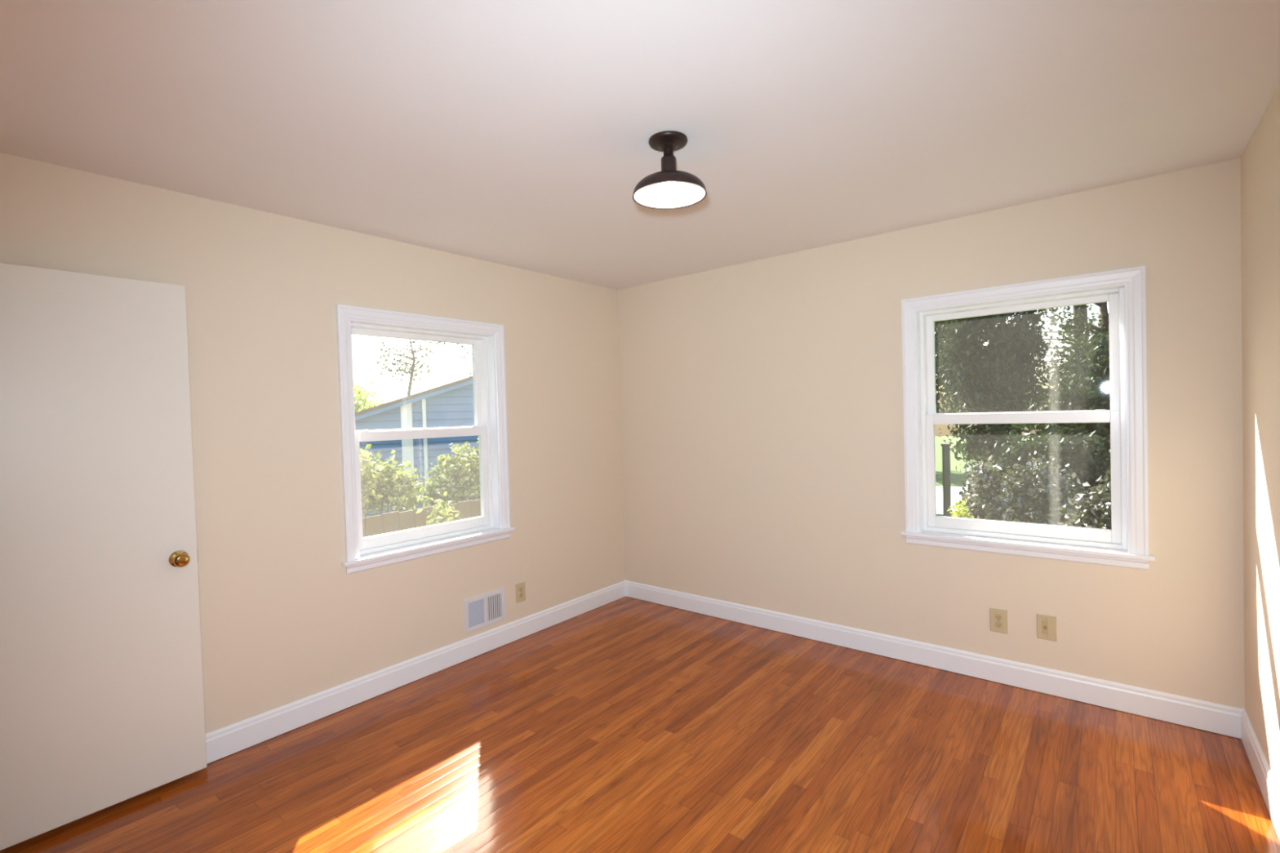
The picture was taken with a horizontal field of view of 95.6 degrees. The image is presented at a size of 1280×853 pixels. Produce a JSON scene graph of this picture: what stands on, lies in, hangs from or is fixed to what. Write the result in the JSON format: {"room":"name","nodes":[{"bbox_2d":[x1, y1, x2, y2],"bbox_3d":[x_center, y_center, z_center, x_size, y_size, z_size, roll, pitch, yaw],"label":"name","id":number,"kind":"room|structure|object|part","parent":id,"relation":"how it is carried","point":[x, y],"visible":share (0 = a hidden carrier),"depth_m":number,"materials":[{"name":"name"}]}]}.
{"room":"empty bedroom","nodes":[
{"label":"empty bedroom","id":0,"kind":"room"},
{"bbox_2d":[0,152,625,733],"bbox_3d":[-1.353,0.200,3.281,0.170,2.440,3.940,-1,2,39],"label":"wall","id":1,"kind":"structure","parent":0,"point":[283,622],"depth_m":2.83,"materials":[{"name":"beige paint"}]},
{"bbox_2d":[205,580,626,764],"bbox_3d":[-1.248,1.353,3.246,0.014,0.124,3.600,-1,2,39],"label":"baseboard","id":2,"kind":"structure","parent":1,"relation":"attached to","point":[225,741],"depth_m":3.10,"materials":[{"name":"white paint"}]},
{"bbox_2d":[335,304,515,574],"bbox_3d":[-1.244,0.053,3.385,0.210,1.370,1.073,-1,2,39],"label":"window","id":3,"kind":"structure","parent":1,"relation":"in","point":[486,340],"depth_m":3.39,"materials":[{"name":"white paint"}]},
{"bbox_3d":[-1.306,-0.240,3.423,0.032,0.607,0.845,-1,2,39],"label":"sash","id":4,"kind":"part","parent":3,"relation":"part of","materials":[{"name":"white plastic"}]},
{"bbox_3d":[-1.279,0.055,3.414,0.098,1.230,0.885,-1,2,39],"label":"frame","id":5,"kind":"part","parent":3,"relation":"part of","materials":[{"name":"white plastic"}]},
{"bbox_3d":[-1.259,0.331,3.410,0.034,0.633,0.845,-1,2,39],"label":"sash","id":6,"kind":"part","parent":3,"relation":"part of","materials":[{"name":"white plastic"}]},
{"bbox_2d":[463,587,506,633],"bbox_3d":[-0.957,1.141,3.602,0.018,0.200,0.300,-1,2,39],"label":"air vent","id":7,"kind":"object","parent":1,"relation":"in","point":[480,611],"visible":1,"depth_m":3.60,"materials":[{"name":"white metal"}]},
{"bbox_3d":[-0.964,1.141,3.607,0.001,0.160,0.260,-1,2,39],"label":"duct plate","id":8,"kind":"part","parent":7,"relation":"part of","materials":[{"name":"white metal"}]},
{"bbox_2d":[515,582,525,603],"bbox_3d":[-0.785,1.093,3.821,0.008,0.122,0.078,-1,2,39],"label":"wall outlet","id":9,"kind":"object","parent":1,"relation":"attached to","point":[520,588],"visible":1,"depth_m":3.82,"materials":[{"name":"beige plastic"}]},
{"bbox_2d":[0,0,1279,289],"bbox_3d":[-0.395,-1.075,1.647,3.747,0.120,5.170,-1,2,39],"label":"ceiling","id":10,"kind":"structure","parent":0,"point":[513,133],"depth_m":1.87,"materials":[{"name":"paint"}]},
{"bbox_2d":[632,130,706,208],"bbox_3d":[0.105,-0.938,2.106,0.270,0.202,0.270,-1,2,39],"label":"ceiling light","id":11,"kind":"object","parent":10,"relation":"attached to","point":[669,188],"visible":1,"depth_m":2.09,"materials":[{"name":"brown metal"}]},
{"bbox_3d":[0.104,-0.956,2.106,0.056,0.106,0.056,-1,2,39],"label":"stem","id":12,"kind":"part","parent":11,"relation":"part of","materials":[{"name":"brown metal"}]},
{"bbox_3d":[0.106,-0.871,2.107,0.060,0.058,0.060,-1,2,39],"label":"bulb","id":13,"kind":"part","parent":11,"relation":"part of","materials":[{"name":"white glass"}]},
{"bbox_3d":[0.106,-0.872,2.107,0.270,0.070,0.270,-1,2,39],"label":"lamp shade","id":14,"kind":"part","parent":11,"relation":"part of","materials":[{"name":"brown metal"}]},
{"bbox_2d":[0,596,1279,852],"bbox_3d":[-0.321,1.483,1.699,3.747,0.120,5.170,-1,2,39],"label":"floor","id":15,"kind":"structure","parent":0,"point":[626,724],"depth_m":2.37,"materials":[{"name":"brown wood"}]},
{"bbox_2d":[617,157,1244,709],"bbox_3d":[1.243,0.118,3.591,3.457,2.440,0.170,-1,2,39],"label":"wall","id":16,"kind":"structure","parent":0,"point":[762,401],"depth_m":3.29,"materials":[{"name":"beige paint"}]},
{"bbox_2d":[625,580,1244,738],"bbox_3d":[1.218,1.276,3.543,3.457,0.124,0.014,-1,2,39],"label":"baseboard","id":17,"kind":"structure","parent":16,"relation":"attached to","point":[1225,720],"depth_m":3.06,"materials":[{"name":"white paint"}]},
{"bbox_2d":[989,607,1007,634],"bbox_3d":[1.861,1.009,3.010,0.078,0.122,0.008,-1,2,39],"label":"wall outlet","id":18,"kind":"object","parent":16,"relation":"attached to","point":[998,617],"visible":1,"depth_m":3.01,"materials":[{"name":"beige plastic"}]},
{"bbox_2d":[994,613,1002,620],"bbox_3d":[1.860,0.989,3.010,0.034,0.029,0.008,-1,2,39],"label":"receptacle","id":19,"kind":"object","parent":18,"relation":"attached to","point":[997,616],"depth_m":3.01,"materials":[{"name":"beige plastic"}]},
{"bbox_2d":[994,622,1002,627],"bbox_3d":[1.861,1.029,3.010,0.034,0.029,0.008,-1,2,39],"label":"receptacle","id":20,"kind":"object","parent":18,"relation":"attached to","point":[997,624],"depth_m":3.01,"materials":[{"name":"beige plastic"}]},
{"bbox_2d":[901,265,1155,569],"bbox_3d":[1.932,-0.032,2.995,1.073,1.370,0.210,-1,2,39],"label":"window","id":21,"kind":"structure","parent":16,"relation":"in","point":[1126,545],"depth_m":2.89,"materials":[{"name":"white paint"}]},
{"bbox_3d":[1.967,-0.327,3.042,0.845,0.607,0.032,-1,2,39],"label":"sash","id":22,"kind":"part","parent":21,"relation":"part of","materials":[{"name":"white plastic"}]},
{"bbox_3d":[1.959,0.246,3.024,0.845,0.633,0.034,-1,2,39],"label":"sash","id":23,"kind":"part","parent":21,"relation":"part of","materials":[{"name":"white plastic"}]},
{"bbox_2d":[1036,613,1057,641],"bbox_3d":[2.019,0.999,2.880,0.080,0.122,0.008,-1,2,39],"label":"wall jack","id":24,"kind":"object","parent":16,"relation":"attached to","point":[1046,624],"visible":1,"depth_m":2.88,"materials":[{"name":"beige plastic"}]},
{"bbox_2d":[1240,82,1279,791],"bbox_3d":[1.435,0.165,1.000,0.120,2.440,3.940,-1,2,39],"label":"wall","id":25,"kind":"structure","parent":0,"point":[1260,158],"depth_m":2.11,"materials":[{"name":"beige paint"}]},
{"bbox_2d":[1240,709,1279,841],"bbox_3d":[1.416,1.320,1.066,0.014,0.124,3.600,-1,2,39],"label":"baseboard","id":26,"kind":"structure","parent":25,"relation":"attached to","point":[1269,790],"depth_m":2.11,"materials":[{"name":"white paint"}]},
{"bbox_3d":[-1.126,0.246,0.693,3.457,2.440,0.120,-1,2,39],"label":"wall","id":27,"kind":"structure","parent":0,"visible":0},
{"bbox_2d":[0,262,206,850],"bbox_3d":[-2.095,0.436,2.099,0.135,2.000,0.796,-1,2,39],"label":"door","id":28,"kind":"structure","parent":27,"relation":"in","point":[102,698],"depth_m":2.15,"materials":[{"name":"white paint"}]},
{"bbox_3d":[-1.849,0.536,2.335,0.055,0.066,0.066,-1,2,39],"label":"knob","id":29,"kind":"part","parent":28,"relation":"part of","materials":[{"name":"gold metal"}]},
{"label":"outside","id":30,"kind":"structure","parent":0,"visible":0},
{"bbox_2d":[935,485,968,516],"bbox_3d":[6.313,1.587,12.971,3.800,0.030,4.200,-1,2,39],"label":"driveway","id":31,"kind":"structure","parent":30,"point":[955,491],"depth_m":12.79,"materials":[{"name":"concrete"}]},
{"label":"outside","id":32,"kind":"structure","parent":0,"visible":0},
{"bbox_2d":[934,435,1039,522],"bbox_3d":[6.584,1.683,15.985,56.000,0.300,54.000,-1,2,39],"label":"ground","id":33,"kind":"structure","parent":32,"point":[955,480],"depth_m":20.23,"materials":[{"name":"green plant"}]},
{"bbox_2d":[353,380,387,412],"bbox_3d":[-8.097,0.106,15.738,2.372,3.719,2.583,-2,1,-27],"label":"tree","id":34,"kind":"object","parent":33,"relation":"on","point":[357,406],"visible":0.06,"depth_m":15.91,"materials":[{"name":"green plant"}]},
{"bbox_2d":[365,488,416,517],"bbox_3d":[-2.748,1.327,6.461,0.022,1.340,0.580,-1,2,39],"label":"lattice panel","id":35,"kind":"object","parent":33,"relation":"on","point":[378,509],"visible":0.02,"depth_m":6.34,"materials":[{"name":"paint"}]},
{"bbox_2d":[360,444,429,517],"bbox_3d":[-2.680,1.093,5.450,0.853,1.853,1.554,-1,2,39],"label":"shrub","id":36,"kind":"object","parent":33,"relation":"on","point":[381,486],"visible":0.39,"depth_m":5.51,"materials":[{"name":"green plant"}]},
{"bbox_2d":[369,338,446,395],"bbox_3d":[-6.308,-0.893,15.956,1.955,5.605,1.359,-2,1,-22],"label":"slender tree","id":37,"kind":"object","parent":33,"relation":"on","point":[411,370],"visible":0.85,"depth_m":15.74,"materials":[{"name":"green plant"}]},
{"bbox_2d":[355,376,479,517],"bbox_3d":[-2.019,0.284,11.589,9.900,3.173,4.500,-2,1,-21],"label":"neighbor house","id":38,"kind":"structure","parent":33,"relation":"on","point":[451,404],"depth_m":8.85,"materials":[{"name":"blue paint"}]},
{"bbox_2d":[362,498,480,537],"bbox_3d":[-1.620,1.334,5.585,0.058,1.256,4.350,-1,2,39],"label":"fence","id":39,"kind":"object","parent":33,"relation":"on","point":[388,522],"visible":0.08,"depth_m":5.05,"materials":[{"name":"beige wood"}]},
{"bbox_2d":[416,491,460,525],"bbox_3d":[-1.623,1.266,4.774,0.379,1.470,0.378,-1,2,39],"label":"shrub","id":40,"kind":"object","parent":33,"relation":"on","point":[442,517],"visible":0.25,"depth_m":4.74,"materials":[{"name":"green plant"}]},
{"bbox_2d":[418,438,480,507],"bbox_3d":[-1.900,1.056,6.598,0.882,1.834,1.162,-1,2,39],"label":"shrub","id":41,"kind":"object","parent":33,"relation":"on","point":[460,479],"visible":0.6,"depth_m":6.29,"materials":[{"name":"green plant"}]},
{"bbox_2d":[454,343,472,378],"bbox_3d":[-4.521,-0.659,16.610,1.624,5.007,1.401,-3,2,-40],"label":"leaning tree","id":42,"kind":"object","parent":33,"relation":"on","point":[462,346],"visible":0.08,"depth_m":16.32,"materials":[{"name":"green plant"}]},
{"bbox_2d":[934,320,954,443],"bbox_3d":[8.511,-2.744,19.209,6.238,8.319,5.006,-1,2,39],"label":"broadleaf tree","id":43,"kind":"object","parent":33,"relation":"on","point":[938,384],"visible":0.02,"depth_m":17.98,"materials":[{"name":"green plant"}]},
{"bbox_2d":[940,443,951,516],"bbox_3d":[5.490,0.993,10.386,0.140,1.370,0.140,-1,2,39],"label":"fence post","id":44,"kind":"object","parent":33,"relation":"on","point":[945,446],"visible":0.8,"depth_m":10.34,"materials":[{"name":"grey wood"}]},
{"bbox_2d":[946,500,973,518],"bbox_3d":[2.583,1.226,4.597,0.292,1.312,0.275,-1,2,39],"label":"shrub","id":45,"kind":"object","parent":33,"relation":"on","point":[962,512],"visible":0.12,"depth_m":4.55,"materials":[{"name":"green plant"}]},
{"bbox_2d":[949,454,1019,522],"bbox_3d":[3.021,1.052,4.989,0.704,1.623,0.532,-1,2,39],"label":"shrub","id":46,"kind":"object","parent":33,"relation":"on","point":[982,504],"visible":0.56,"depth_m":4.94,"materials":[{"name":"green plant"}]},
{"bbox_2d":[934,308,1067,479],"bbox_3d":[7.012,-1.969,11.675,2.941,7.152,2.600,-3,2,-41],"label":"weeping tree","id":47,"kind":"object","parent":33,"relation":"on","point":[990,383],"visible":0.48,"depth_m":11.04,"materials":[{"name":"green plant"}]},
{"bbox_2d":[955,423,1111,519],"bbox_3d":[4.600,0.877,6.336,2.029,1.832,0.819,-1,2,39],"label":"hedge","id":48,"kind":"object","parent":33,"relation":"on","point":[1081,460],"visible":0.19,"depth_m":6.23,"materials":[{"name":"green plant"}]},
{"bbox_2d":[993,454,1084,526],"bbox_3d":[3.708,1.047,5.453,1.022,1.576,0.561,-1,2,39],"label":"shrub","id":49,"kind":"object","parent":33,"relation":"on","point":[1032,506],"visible":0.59,"depth_m":5.35,"materials":[{"name":"green plant"}]},
{"bbox_2d":[1004,324,1111,530],"bbox_3d":[6.304,0.258,7.468,2.759,3.582,2.619,-2,1,5],"label":"evergreen tree","id":50,"kind":"object","parent":33,"relation":"on","point":[1094,393],"visible":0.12,"depth_m":7.57,"materials":[{"name":"green plant"}]},
{"bbox_2d":[1032,333,1101,447],"bbox_3d":[15.602,-1.499,16.918,7.077,6.511,5.151,-1,1,34],"label":"broadleaf tree","id":51,"kind":"object","parent":33,"relation":"on","point":[1064,351],"visible":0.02,"depth_m":18.12,"materials":[{"name":"green plant"}]},
{"bbox_2d":[1026,302,1109,453],"bbox_3d":[10.474,-2.272,13.007,3.775,7.508,3.015,-1,2,39],"label":"tree","id":52,"kind":"object","parent":33,"relation":"on","point":[1104,316],"visible":0.13,"depth_m":12.85,"materials":[{"name":"green plant"}]},
{"bbox_2d":[1072,304,1088,391],"bbox_3d":[11.299,-6.925,15.062,9.426,16.674,4.925,-1,2,44],"label":"tree","id":53,"kind":"object","parent":33,"relation":"on","point":[1082,309],"visible":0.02,"depth_m":14.97,"materials":[{"name":"green plant"}]},
{"bbox_2d":[1051,470,1111,529],"bbox_3d":[3.610,1.082,4.357,0.906,1.553,0.579,-1,2,39],"label":"shrub","id":54,"kind":"object","parent":33,"relation":"on","point":[1086,514],"visible":0.26,"depth_m":4.41,"materials":[{"name":"green plant"}]}
]}

